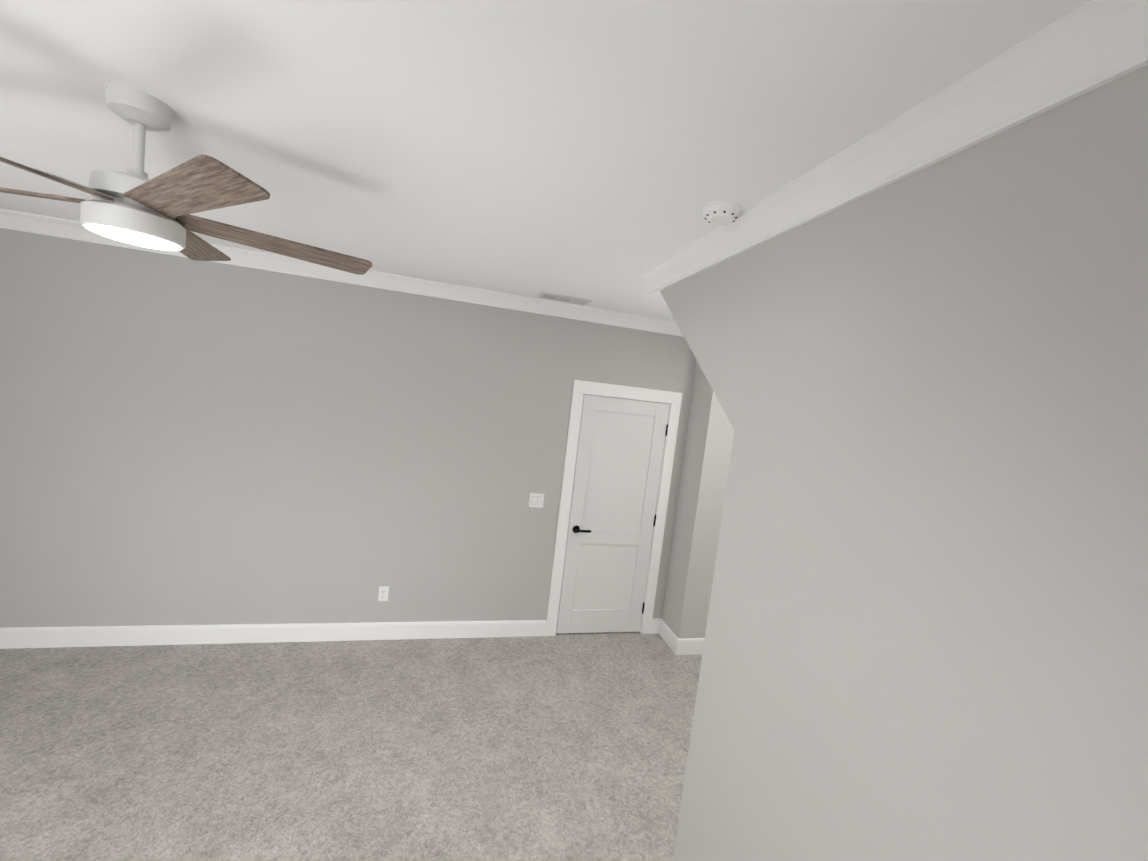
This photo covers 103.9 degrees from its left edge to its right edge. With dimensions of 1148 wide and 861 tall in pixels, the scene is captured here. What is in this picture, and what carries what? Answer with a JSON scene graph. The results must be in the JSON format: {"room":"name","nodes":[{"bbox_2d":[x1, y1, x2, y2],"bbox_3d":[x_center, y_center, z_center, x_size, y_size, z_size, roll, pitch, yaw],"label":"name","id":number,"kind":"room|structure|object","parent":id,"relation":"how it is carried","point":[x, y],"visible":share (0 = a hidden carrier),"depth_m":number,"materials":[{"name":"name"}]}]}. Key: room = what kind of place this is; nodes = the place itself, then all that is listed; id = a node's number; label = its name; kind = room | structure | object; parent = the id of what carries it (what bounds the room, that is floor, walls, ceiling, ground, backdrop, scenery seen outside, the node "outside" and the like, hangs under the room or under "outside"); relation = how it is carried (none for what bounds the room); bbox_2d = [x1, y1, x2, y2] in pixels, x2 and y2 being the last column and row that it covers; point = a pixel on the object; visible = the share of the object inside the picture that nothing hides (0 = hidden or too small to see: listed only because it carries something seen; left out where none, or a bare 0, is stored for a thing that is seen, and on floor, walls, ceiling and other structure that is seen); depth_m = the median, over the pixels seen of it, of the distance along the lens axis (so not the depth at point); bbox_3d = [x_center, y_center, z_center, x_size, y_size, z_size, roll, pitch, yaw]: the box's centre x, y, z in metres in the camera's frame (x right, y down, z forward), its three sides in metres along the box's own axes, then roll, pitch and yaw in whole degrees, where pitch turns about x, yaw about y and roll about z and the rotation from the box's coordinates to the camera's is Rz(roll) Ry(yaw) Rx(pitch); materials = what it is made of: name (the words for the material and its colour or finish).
{"room":"empty bedroom","nodes":[
{"label":"empty bedroom","id":0,"kind":"room"},
{"bbox_2d":[0,228,695,627],"bbox_3d":[-1.410,0.241,3.362,5.040,2.700,0.120,5,5,-14],"label":"wall","id":1,"kind":"structure","parent":0,"point":[186,442],"depth_m":3.12,"materials":[{"name":"grey paint"}]},
{"bbox_2d":[0,620,546,648],"bbox_3d":[-2.045,1.471,3.266,3.755,0.133,0.015,5,5,-14],"label":"baseboard","id":2,"kind":"structure","parent":1,"relation":"attached to","point":[49,637],"depth_m":3.20,"materials":[{"name":"white paint"}]},
{"bbox_2d":[0,208,683,336],"bbox_3d":[-1.235,-1.037,3.156,4.800,0.098,0.100,5,5,-14],"label":"crown molding","id":3,"kind":"structure","parent":1,"relation":"attached to","point":[9,219],"depth_m":3.13,"materials":[{"name":"white paint"}]},
{"bbox_2d":[378,586,388,600],"bbox_3d":[-1.441,1.234,3.395,0.070,0.115,0.008,5,5,-14],"label":"outlet","id":4,"kind":"object","parent":1,"relation":"attached to","point":[383,593],"visible":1,"depth_m":3.39,"materials":[{"name":"white plastic"}]},
{"bbox_2d":[529,493,543,507],"bbox_3d":[-0.301,0.562,3.606,0.116,0.115,0.010,5,5,-14],"label":"switch plate","id":5,"kind":"object","parent":1,"relation":"attached to","point":[536,499],"visible":1,"depth_m":3.60,"materials":[{"name":"white plastic"}]},
{"bbox_2d":[556,394,668,632],"bbox_3d":[0.338,0.744,3.780,0.766,2.015,0.089,5,5,-14],"label":"closet door","id":6,"kind":"structure","parent":1,"relation":"in","point":[612,519],"depth_m":3.79,"materials":[{"name":"white paint"}]},
{"bbox_2d":[545,380,682,635],"bbox_3d":[0.324,0.689,3.832,0.950,2.135,0.141,5,5,-14],"label":"door frame","id":7,"kind":"structure","parent":1,"relation":"attached to","point":[581,388],"depth_m":3.72,"materials":[{"name":"white paint"}]},
{"bbox_2d":[652,618,675,649],"bbox_3d":[0.794,1.753,3.850,0.030,0.133,0.310,5,5,-14],"label":"baseboard","id":8,"kind":"structure","parent":1,"relation":"attached to","point":[661,627],"depth_m":3.88,"materials":[{"name":"white paint"}]},
{"bbox_2d":[0,632,701,860],"bbox_3d":[0.012,1.871,2.679,7.740,0.100,5.540,5,5,-14],"label":"floor","id":9,"kind":"structure","parent":0,"point":[566,747],"depth_m":2.39,"materials":[{"name":"carpet"}]},
{"bbox_2d":[0,0,1089,321],"bbox_3d":[0.332,-0.902,2.463,7.740,0.100,5.540,5,5,-14],"label":"ceiling","id":10,"kind":"structure","parent":0,"point":[600,154],"depth_m":1.15,"materials":[{"name":"white paint"}]},
{"bbox_2d":[0,83,371,274],"bbox_3d":[-1.287,-0.749,1.313,1.230,0.395,1.230,5,5,-14],"label":"ceiling fan","id":11,"kind":"object","parent":10,"relation":"hanging from","point":[135,205],"visible":1,"depth_m":1.23,"materials":[{"name":"brown wood"}]},
{"bbox_2d":[538,292,591,305],"bbox_3d":[-0.069,-0.957,3.269,0.360,0.008,0.190,5,5,-14],"label":"ceiling vent","id":12,"kind":"object","parent":10,"relation":"in","point":[561,298],"visible":1,"depth_m":3.26,"materials":[{"name":"white metal"}]},
{"bbox_2d":[702,200,741,224],"bbox_3d":[0.504,-0.738,1.539,0.132,0.042,0.132,5,5,-14],"label":"smoke detector","id":13,"kind":"object","parent":10,"relation":"attached to","point":[720,212],"visible":1,"depth_m":1.50,"materials":[{"name":"white plastic"}]},
{"bbox_2d":[662,360,733,638],"bbox_3d":[1.680,0.553,3.933,1.500,2.700,0.330,5,5,-14],"label":"wall","id":14,"kind":"structure","parent":0,"point":[701,493],"depth_m":3.67,"materials":[{"name":"grey paint"}]},
{"bbox_2d":[672,636,704,654],"bbox_3d":[1.024,1.789,3.722,0.385,0.133,0.015,5,5,-14],"label":"baseboard","id":15,"kind":"structure","parent":14,"relation":"attached to","point":[687,646],"depth_m":3.70,"materials":[{"name":"white paint"}]},
{"bbox_2d":[660,65,1147,860],"bbox_3d":[0.663,0.644,1.259,0.120,2.700,2.740,5,5,-14],"label":"wall","id":16,"kind":"structure","parent":0,"point":[926,633],"depth_m":0.90,"materials":[{"name":"grey paint"}]},
{"bbox_2d":[639,0,1147,294],"bbox_3d":[0.691,-0.665,1.236,0.078,0.098,2.530,5,5,-14],"label":"crown molding","id":17,"kind":"structure","parent":16,"relation":"attached to","point":[1084,48],"depth_m":0.90,"materials":[{"name":"white paint"}]}
]}

